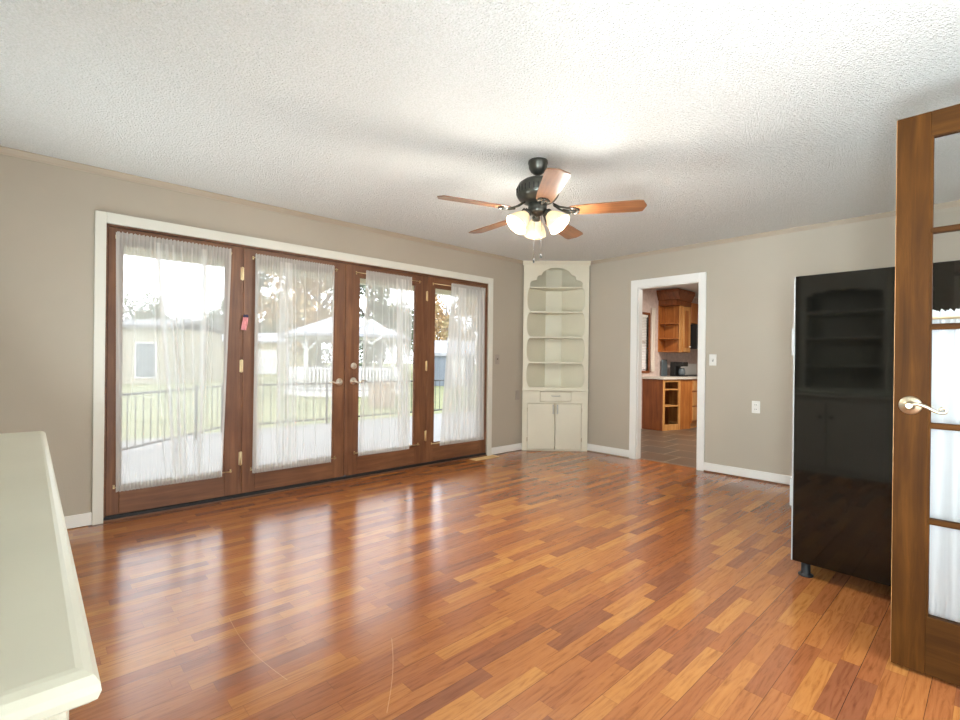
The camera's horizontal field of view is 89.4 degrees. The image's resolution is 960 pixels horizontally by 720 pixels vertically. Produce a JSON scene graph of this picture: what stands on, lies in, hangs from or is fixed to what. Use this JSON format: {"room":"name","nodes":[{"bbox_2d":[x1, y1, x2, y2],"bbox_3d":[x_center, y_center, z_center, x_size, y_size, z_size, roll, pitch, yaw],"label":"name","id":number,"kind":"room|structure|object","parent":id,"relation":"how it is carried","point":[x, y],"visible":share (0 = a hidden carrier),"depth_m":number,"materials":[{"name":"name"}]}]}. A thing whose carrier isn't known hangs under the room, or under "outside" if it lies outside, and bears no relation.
{"room":"living room","nodes":[
{"label":"living room","id":0,"kind":"room"},
{"bbox_2d":[0,154,697,528],"bbox_3d":[0.511,-0.018,6.347,11.000,2.560,0.140,1,0,-43],"label":"wall","id":1,"kind":"structure","parent":0,"point":[47,211],"depth_m":3.26,"materials":[{"name":"beige paint"}]},
{"bbox_2d":[105,226,240,515],"bbox_3d":[-2.298,0.082,3.691,0.866,2.022,0.045,1,0,-43],"label":"door","id":2,"kind":"structure","parent":1,"relation":"in","point":[133,500],"depth_m":3.68,"materials":[{"name":"brown wood"}]},
{"bbox_2d":[0,146,522,263],"bbox_3d":[-1.160,-1.276,4.659,5.953,0.040,0.030,1,0,-43],"label":"trim","id":3,"kind":"structure","parent":1,"relation":"attached to","point":[3,150],"depth_m":3.81,"materials":[{"name":"paint"}]},
{"bbox_2d":[124,254,450,295],"bbox_3d":[-0.446,-0.963,5.991,10.500,0.212,0.660,1,0,-43],"label":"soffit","id":4,"kind":"structure","parent":1,"relation":"attached to","point":[362,281],"depth_m":6.20,"materials":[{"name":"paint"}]},
{"bbox_2d":[238,248,345,492],"bbox_3d":[-1.621,0.090,4.285,0.939,2.022,0.100,1,0,-43],"label":"door","id":5,"kind":"structure","parent":1,"relation":"in","point":[250,482],"depth_m":4.21,"materials":[{"name":"brown wood"}]},
{"bbox_2d":[241,315,248,329],"bbox_3d":[-1.931,-0.309,3.980,0.060,0.126,0.012,1,0,-43],"label":"flag","id":6,"kind":"object","parent":5,"relation":"attached to","point":[245,317],"visible":1,"depth_m":3.98,"materials":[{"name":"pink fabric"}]},
{"bbox_2d":[92,210,493,524],"bbox_3d":[-1.245,0.069,4.604,3.805,2.149,0.018,1,0,-43],"label":"trim","id":7,"kind":"structure","parent":1,"relation":"attached to","point":[102,218],"depth_m":3.45,"materials":[{"name":"white paint"}]},
{"bbox_2d":[64,443,521,528],"bbox_3d":[-1.194,1.098,4.667,5.953,0.084,0.014,1,0,-43],"label":"baseboard","id":8,"kind":"structure","parent":1,"relation":"attached to","point":[79,520],"depth_m":3.29,"materials":[{"name":"white paint"}]},
{"bbox_2d":[103,453,486,522],"bbox_3d":[-1.313,1.125,4.657,3.671,0.034,0.126,1,0,-43],"label":"trim","id":9,"kind":"structure","parent":1,"relation":"attached to","point":[122,515],"depth_m":4.13,"materials":[{"name":"brown wood"}]},
{"bbox_2d":[103,224,487,517],"bbox_3d":[-1.303,0.087,4.660,3.671,2.042,0.118,1,0,-43],"label":"trim","id":10,"kind":"structure","parent":1,"relation":"attached to","point":[108,225],"depth_m":3.78,"materials":[{"name":"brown wood"}]},
{"bbox_2d":[238,247,427,493],"bbox_3d":[-1.298,0.092,4.646,1.900,2.028,0.064,1,0,-43],"label":"trim","id":11,"kind":"structure","parent":1,"relation":"attached to","point":[242,248],"depth_m":3.99,"materials":[{"name":"brown wood"}]},
{"bbox_2d":[343,264,427,475],"bbox_3d":[-0.927,0.098,4.930,0.974,2.022,0.100,1,0,-43],"label":"door","id":12,"kind":"structure","parent":1,"relation":"in","point":[353,464],"depth_m":4.78,"materials":[{"name":"brown wood"}]},
{"bbox_2d":[425,276,485,461],"bbox_3d":[-0.270,0.105,5.580,0.878,2.022,0.045,1,0,-43],"label":"door","id":13,"kind":"structure","parent":1,"relation":"in","point":[434,452],"depth_m":5.33,"materials":[{"name":"brown wood"}]},
{"bbox_2d":[495,355,498,363],"bbox_3d":[0.214,-0.006,5.964,0.074,0.120,0.016,1,0,-43],"label":"switch","id":14,"kind":"object","parent":1,"relation":"attached to","point":[496,356],"visible":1,"depth_m":5.96,"materials":[{"name":"beige plastic"}]},
{"bbox_2d":[515,390,519,399],"bbox_3d":[0.483,0.450,6.224,0.074,0.120,0.010,1,0,-43],"label":"outlet","id":15,"kind":"object","parent":1,"relation":"attached to","point":[517,397],"visible":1,"depth_m":6.22,"materials":[{"name":"beige plastic"}]},
{"bbox_2d":[642,312,649,372],"bbox_3d":[2.561,-0.305,8.206,1.110,1.060,0.110,1,0,-43],"label":"window","id":16,"kind":"structure","parent":1,"relation":"in","point":[645,313],"depth_m":8.53,"materials":[{"name":"brown wood"}]},
{"bbox_2d":[642,314,647,369],"bbox_3d":[2.563,-0.311,8.204,1.022,0.968,0.045,1,0,-43],"label":"window blind","id":17,"kind":"object","parent":16,"relation":"attached to","point":[643,315],"visible":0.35,"depth_m":8.49,"materials":[{"name":"white plastic"}]},
{"bbox_2d":[651,307,655,371],"bbox_3d":[3.067,-0.360,8.580,0.140,1.133,0.019,1,0,-43],"label":"lace curtain","id":18,"kind":"object","parent":1,"relation":"hanging from","point":[653,309],"visible":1,"depth_m":8.57,"materials":[{"name":"white fabric"}]},
{"bbox_2d":[656,288,695,352],"bbox_3d":[3.557,-0.692,8.807,0.700,1.105,0.400,1,0,-43],"label":"upper cabinet","id":19,"kind":"object","parent":1,"relation":"attached to","point":[674,305],"visible":1,"depth_m":8.77,"materials":[{"name":"brown wood"}]},
{"bbox_2d":[659,323,678,324],"bbox_3d":[3.413,-0.652,8.734,0.220,0.018,0.288,1,0,-43],"label":"shelf","id":20,"kind":"object","parent":19,"relation":"attached to","point":[659,323],"depth_m":8.74,"materials":[{"name":"brown wood"}]},
{"bbox_2d":[659,338,678,339],"bbox_3d":[3.410,-0.382,8.734,0.220,0.018,0.288,1,0,-43],"label":"shelf","id":21,"kind":"object","parent":19,"relation":"attached to","point":[659,338],"depth_m":8.74,"materials":[{"name":"brown wood"}]},
{"bbox_2d":[690,324,697,348],"bbox_3d":[4.103,-0.438,9.303,0.720,0.440,0.424,1,0,-43],"label":"microwave","id":22,"kind":"object","parent":1,"relation":"attached to","point":[694,327],"visible":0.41,"depth_m":8.95,"materials":[{"name":"black metal"}]},
{"bbox_2d":[691,303,697,323],"bbox_3d":[4.073,-0.869,9.341,0.720,0.380,0.320,1,0,-43],"label":"upper cabinet","id":23,"kind":"object","parent":1,"relation":"attached to","point":[694,307],"visible":0.32,"depth_m":9.06,"materials":[{"name":"brown wood"}]},
{"bbox_2d":[0,0,959,298],"bbox_3d":[2.255,-1.316,4.593,11.060,0.120,4.980,1,0,-43],"label":"ceiling","id":24,"kind":"structure","parent":0,"point":[727,118],"depth_m":2.43,"materials":[{"name":"white paint"}]},
{"bbox_2d":[437,157,646,262],"bbox_3d":[0.349,-0.950,3.155,1.266,0.655,1.242,1,0,-43],"label":"ceiling fan","id":25,"kind":"object","parent":24,"relation":"hanging from","point":[536,192],"visible":1,"depth_m":3.03,"materials":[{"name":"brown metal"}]},
{"bbox_2d":[67,427,959,719],"bbox_3d":[2.770,1.231,4.010,10.860,0.080,6.420,1,0,-43],"label":"floor","id":26,"kind":"structure","parent":0,"point":[518,584],"depth_m":2.29,"materials":[{"name":"laminate"}]},
{"bbox_2d":[0,431,101,719],"bbox_3d":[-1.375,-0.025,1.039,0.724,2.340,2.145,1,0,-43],"label":"sideboard","id":27,"kind":"object","parent":26,"relation":"on","point":[48,666],"visible":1,"depth_m":0.64,"materials":[{"name":"white paint"}]},
{"bbox_2d":[470,455,498,460],"bbox_3d":[0.054,1.154,5.723,0.380,0.006,0.114,1,0,-43],"label":"floor vent","id":28,"kind":"object","parent":26,"relation":"in","point":[489,456],"visible":1,"depth_m":5.72,"materials":[{"name":"beige metal"}]},
{"bbox_2d":[522,261,590,450],"bbox_3d":[0.976,-0.051,6.372,0.860,2.437,0.379,1,0,2],"label":"tall cabinet","id":29,"kind":"object","parent":26,"relation":"on","point":[556,293],"visible":1,"depth_m":6.25,"materials":[{"name":"beige paint"}]},
{"bbox_2d":[529,362,581,363],"bbox_3d":[0.976,0.035,6.397,0.817,0.018,0.297,1,0,2],"label":"shelf","id":30,"kind":"object","parent":29,"relation":"attached to","point":[529,362],"depth_m":6.26,"materials":[{"name":"beige paint"}]},
{"bbox_2d":[530,311,581,314],"bbox_3d":[0.983,-0.618,6.397,0.817,0.018,0.297,1,0,2],"label":"shelf","id":31,"kind":"object","parent":29,"relation":"attached to","point":[531,312],"depth_m":6.32,"materials":[{"name":"beige paint"}]},
{"bbox_2d":[530,336,581,338],"bbox_3d":[0.980,-0.292,6.397,0.817,0.018,0.297,1,0,2],"label":"shelf","id":32,"kind":"object","parent":29,"relation":"attached to","point":[531,337],"depth_m":6.33,"materials":[{"name":"beige paint"}]},
{"bbox_2d":[530,287,582,290],"bbox_3d":[0.987,-0.935,6.397,0.817,0.018,0.297,1,0,2],"label":"shelf","id":33,"kind":"object","parent":29,"relation":"attached to","point":[531,288],"depth_m":6.31,"materials":[{"name":"beige paint"}]},
{"bbox_2d":[642,379,696,430],"bbox_3d":[3.478,0.765,8.614,1.275,0.860,0.600,1,0,-43],"label":"base cabinet","id":34,"kind":"object","parent":26,"relation":"on","point":[667,404],"visible":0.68,"depth_m":8.35,"materials":[{"name":"brown wood"}]},
{"bbox_2d":[658,379,668,424],"bbox_3d":[3.135,0.761,8.456,0.426,0.860,0.012,1,0,-27],"label":"shelf","id":35,"kind":"object","parent":34,"relation":"attached to","point":[666,383],"depth_m":8.53,"materials":[{"name":"brown wood"}]},
{"bbox_2d":[642,376,696,378],"bbox_3d":[3.478,0.313,8.611,1.305,0.035,0.593,1,0,-43],"label":"countertop","id":36,"kind":"structure","parent":34,"relation":"on","point":[646,377],"depth_m":8.33,"materials":[{"name":"laminate"}]},
{"bbox_2d":[661,360,666,375],"bbox_3d":[3.365,0.144,8.857,0.200,0.300,0.020,1,0,-43],"label":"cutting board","id":37,"kind":"object","parent":36,"relation":"on","point":[663,362],"visible":0.87,"depth_m":8.83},
{"bbox_2d":[670,362,687,376],"bbox_3d":[3.625,0.167,8.826,0.220,0.260,0.240,1,0,-43],"label":"coffee maker","id":38,"kind":"object","parent":36,"relation":"on","point":[675,367],"visible":0.95,"depth_m":8.77,"materials":[{"name":"black plastic"}]},
{"bbox_2d":[681,364,696,375],"bbox_3d":[4.245,0.639,9.314,0.760,1.130,0.600,1,0,-43],"label":"range","id":39,"kind":"object","parent":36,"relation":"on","point":[691,370],"visible":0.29,"depth_m":9.56,"materials":[{"name":"white metal"}]},
{"bbox_2d":[665,404,677,406],"bbox_3d":[3.195,0.782,8.339,0.326,0.020,0.250,1,0,-27],"label":"shelf","id":40,"kind":"object","parent":34,"relation":"attached to","point":[666,405],"depth_m":8.25,"materials":[{"name":"brown wood"}]},
{"bbox_2d":[790,260,959,585],"bbox_3d":[2.256,0.366,2.554,0.612,1.640,0.924,1,0,-43],"label":"tall cabinet","id":41,"kind":"object","parent":26,"relation":"on","point":[843,330],"visible":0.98,"depth_m":2.50,"materials":[{"name":"wood"}]},
{"bbox_2d":[587,206,959,475],"bbox_3d":[2.701,-0.031,4.929,0.085,2.440,4.920,1,0,-43],"label":"wall","id":42,"kind":"structure","parent":0,"point":[750,287],"depth_m":4.91,"materials":[{"name":"beige paint"}]},
{"bbox_2d":[629,272,706,470],"bbox_3d":[2.134,0.119,5.523,0.103,2.126,0.880,1,0,-43],"label":"trim","id":43,"kind":"structure","parent":42,"relation":"attached to","point":[637,286],"depth_m":5.67,"materials":[{"name":"white paint"}]},
{"bbox_2d":[587,443,791,484],"bbox_3d":[2.603,1.135,4.947,0.014,0.083,4.780,1,0,-43],"label":"baseboard","id":44,"kind":"structure","parent":42,"relation":"attached to","point":[773,477],"depth_m":4.97,"materials":[{"name":"white paint"}]},
{"bbox_2d":[709,354,716,365],"bbox_3d":[2.454,0.000,5.116,0.020,0.120,0.074,1,0,-43],"label":"light switch","id":45,"kind":"object","parent":42,"relation":"attached to","point":[712,357],"visible":1,"depth_m":5.12,"materials":[{"name":"white plastic"}]},
{"bbox_2d":[704,470,789,485],"bbox_3d":[3.308,1.191,4.183,0.024,0.012,2.700,1,0,-43],"label":"trim","id":46,"kind":"structure","parent":42,"relation":"attached to","point":[704,470],"depth_m":4.85,"materials":[{"name":"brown wood"}]},
{"bbox_2d":[752,401,759,412],"bbox_3d":[2.738,0.468,4.813,0.011,0.120,0.074,1,0,-43],"label":"wall outlet","id":47,"kind":"object","parent":42,"relation":"attached to","point":[755,404],"visible":1,"depth_m":4.81,"materials":[{"name":"white plastic"}]},
{"bbox_2d":[590,200,959,264],"bbox_3d":[2.625,-1.232,4.940,0.030,0.040,4.780,1,0,-43],"label":"trim","id":48,"kind":"structure","parent":42,"relation":"attached to","point":[952,203],"depth_m":4.69,"materials":[{"name":"paint"}]},
{"bbox_3d":[2.121,-0.034,1.122,5.953,2.440,0.140,1,0,-43],"label":"wall","id":49,"kind":"structure","parent":0,"visible":0},
{"bbox_2d":[890,104,959,686],"bbox_3d":[1.888,0.125,1.592,0.140,2.096,0.808,1,0,-43],"label":"door","id":50,"kind":"structure","parent":49,"relation":"in","point":[923,642],"depth_m":1.83,"materials":[{"name":"brown wood"}]},
{"bbox_2d":[932,316,959,319],"bbox_3d":[1.928,-0.155,1.599,0.027,0.016,0.700,1,0,-43],"label":"curtain rod","id":51,"kind":"object","parent":50,"relation":"attached to","point":[950,317],"visible":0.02,"depth_m":1.81,"materials":[{"name":"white metal"}]},
{"bbox_2d":[929,308,959,622],"bbox_3d":[1.932,0.432,1.612,0.018,1.246,0.666,1,0,-43],"label":"sheer curtain","id":52,"kind":"object","parent":51,"relation":"hanging from","point":[944,551],"visible":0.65,"depth_m":1.82,"materials":[{"name":"white fabric"}]},
{"label":"outside","id":53,"kind":"structure","parent":0,"visible":0},
{"bbox_2d":[123,363,443,439],"bbox_3d":[-36.048,1.202,68.017,200.000,0.150,139.800,1,0,-43],"label":"lawn","id":54,"kind":"structure","parent":53,"point":[440,389],"depth_m":15.87,"materials":[{"name":"green plant"}]},
{"bbox_2d":[123,293,152,318],"bbox_3d":[-35.818,-2.970,49.887,6.238,8.248,5.143,1,0,18],"label":"tree","id":55,"kind":"object","parent":54,"relation":"on","point":[146,293],"visible":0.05,"depth_m":50.42,"materials":[{"name":"green plant"}]},
{"bbox_2d":[123,319,223,383],"bbox_3d":[-20.897,-0.627,31.000,6.300,3.930,6.700,1,0,0],"label":"house","id":56,"kind":"structure","parent":54,"relation":"on","point":[220,336],"depth_m":28.00,"materials":[{"name":"beige"}]},
{"bbox_2d":[187,310,223,328],"bbox_3d":[-36.546,-2.932,64.353,6.497,8.129,6.748,1,0,-43],"label":"tree","id":57,"kind":"object","parent":54,"relation":"on","point":[219,310],"visible":0.05,"depth_m":63.64,"materials":[{"name":"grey plant"}]},
{"bbox_2d":[263,273,271,332],"bbox_3d":[-31.740,-5.931,71.486,9.155,14.226,6.894,1,0,-14],"label":"tree","id":58,"kind":"object","parent":54,"relation":"on","point":[263,273],"visible":0.02,"depth_m":70.31,"materials":[{"name":"green plant"}]},
{"bbox_2d":[222,333,314,373],"bbox_3d":[-23.519,-0.749,49.500,12.200,4.080,7.700,1,0,0],"label":"garage","id":59,"kind":"structure","parent":54,"relation":"on","point":[269,372],"depth_m":45.96,"materials":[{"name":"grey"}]},
{"bbox_2d":[263,290,313,332],"bbox_3d":[-23.785,-5.200,61.499,8.229,12.969,9.105,1,0,5],"label":"tree","id":60,"kind":"object","parent":54,"relation":"on","point":[297,290],"visible":0.04,"depth_m":60.08,"materials":[{"name":"green plant"}]},
{"bbox_2d":[263,273,332,364],"bbox_3d":[-14.085,-4.262,39.574,8.858,11.362,11.431,1,0,-43],"label":"tree","id":61,"kind":"object","parent":54,"relation":"on","point":[308,297],"visible":0.08,"depth_m":38.44,"materials":[{"name":"green plant"}]},
{"bbox_2d":[301,311,385,380],"bbox_3d":[-8.441,-0.913,30.863,5.807,5.370,5.817,1,0,-17],"label":"tree","id":62,"kind":"object","parent":54,"relation":"on","point":[360,347],"visible":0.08,"depth_m":29.97,"materials":[{"name":"green plant"}]},
{"bbox_2d":[297,317,395,396],"bbox_3d":[-6.168,-0.356,22.500,5.560,3.750,5.560,1,0,2],"label":"gazebo","id":63,"kind":"object","parent":54,"relation":"on","point":[361,320],"visible":0.12,"depth_m":20.39,"materials":[{"name":"white wood"}]},
{"bbox_2d":[326,280,395,379],"bbox_3d":[-8.761,-3.053,36.133,5.571,9.076,5.840,1,0,8],"label":"tree","id":64,"kind":"object","parent":54,"relation":"on","point":[362,286],"visible":0.06,"depth_m":35.90,"materials":[{"name":"green plant"}]},
{"bbox_2d":[367,382,393,406],"bbox_3d":[-3.280,1.154,16.251,0.860,0.810,0.560,1,0,0],"label":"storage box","id":65,"kind":"object","parent":54,"relation":"on","point":[392,382],"visible":0.14,"depth_m":16.00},
{"bbox_2d":[359,309,412,365],"bbox_3d":[-11.391,-2.329,58.934,9.615,7.795,10.334,1,0,-43],"label":"tree","id":66,"kind":"object","parent":54,"relation":"on","point":[362,309],"visible":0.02,"depth_m":58.67,"materials":[{"name":"green plant"}]},
{"bbox_2d":[369,298,412,359],"bbox_3d":[-8.472,-2.547,50.292,8.301,8.045,6.134,1,0,-19],"label":"tree","id":67,"kind":"object","parent":54,"relation":"on","point":[371,298],"visible":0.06,"depth_m":49.66,"materials":[{"name":"green plant"}]},
{"bbox_2d":[390,304,449,363],"bbox_3d":[-7.924,-3.169,65.860,8.753,9.274,10.535,1,0,22],"label":"tree","id":68,"kind":"object","parent":54,"relation":"on","point":[412,304],"visible":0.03,"depth_m":64.94,"materials":[{"name":"green plant"}]},
{"bbox_2d":[434,340,446,385],"bbox_3d":[-1.796,0.173,30.500,2.900,2.780,3.300,1,0,0],"label":"garden shed","id":69,"kind":"object","parent":54,"relation":"on","point":[440,346],"visible":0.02,"depth_m":29.00,"materials":[{"name":"blue"}]},
{"bbox_2d":[435,294,449,340],"bbox_3d":[-3.325,-2.996,43.990,6.636,9.269,5.861,1,0,-43],"label":"tree","id":70,"kind":"object","parent":54,"relation":"on","point":[441,320],"visible":0.22,"depth_m":41.88,"materials":[{"name":"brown plant"}]},
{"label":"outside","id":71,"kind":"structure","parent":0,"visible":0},
{"bbox_2d":[124,413,441,473],"bbox_3d":[-0.617,1.327,8.715,13.000,0.060,4.840,1,0,-43],"label":"porch deck","id":72,"kind":"object","parent":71,"point":[437,417],"depth_m":7.88,"materials":[{"name":"white wood"}]},
{"bbox_2d":[124,380,443,449],"bbox_3d":[-1.976,0.852,10.398,1.451,0.855,10.618,1,0,37],"label":"deck railing","id":73,"kind":"object","parent":72,"relation":"on","point":[411,380],"visible":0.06,"depth_m":8.27,"materials":[{"name":"black metal"}]},
{"bbox_3d":[-2.275,-0.863,3.652,0.759,0.028,0.029,1,0,-43],"label":"curtain rod","id":74,"kind":"object","parent":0,"visible":0},
{"bbox_2d":[116,231,231,491],"bbox_3d":[-2.272,0.017,3.630,0.746,1.833,0.034,1,0,-41],"label":"sheer curtain","id":75,"kind":"object","parent":74,"relation":"hanging from","point":[162,254],"visible":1,"depth_m":3.60,"materials":[{"name":"white fabric"}]},
{"bbox_3d":[-1.605,-0.846,4.276,0.759,0.028,0.029,1,0,-43],"label":"curtain rod","id":76,"kind":"object","parent":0,"visible":0},
{"bbox_2d":[252,253,334,472],"bbox_3d":[-1.613,0.033,4.248,0.708,1.827,0.032,1,0,-43],"label":"sheer curtain","id":77,"kind":"object","parent":76,"relation":"hanging from","point":[287,453],"visible":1,"depth_m":4.21,"materials":[{"name":"white fabric"}]},
{"bbox_3d":[-0.910,-0.838,4.924,0.764,0.028,0.029,1,0,-43],"label":"curtain rod","id":78,"kind":"object","parent":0,"visible":0},
{"bbox_2d":[358,270,411,455],"bbox_3d":[-0.943,0.030,4.874,0.605,1.811,0.036,1,0,-43],"label":"sheer curtain","id":79,"kind":"object","parent":78,"relation":"hanging from","point":[402,285],"visible":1,"depth_m":4.88,"materials":[{"name":"white fabric"}]},
{"bbox_3d":[-0.227,-0.831,5.560,0.771,0.028,0.029,1,0,-43],"label":"curtain rod","id":80,"kind":"object","parent":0,"visible":0},
{"bbox_2d":[440,283,484,445],"bbox_3d":[-0.186,0.044,5.575,0.670,1.822,0.036,1,0,-43],"label":"sheer curtain","id":81,"kind":"object","parent":80,"relation":"hanging from","point":[462,420],"visible":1,"depth_m":5.57,"materials":[{"name":"white fabric"}]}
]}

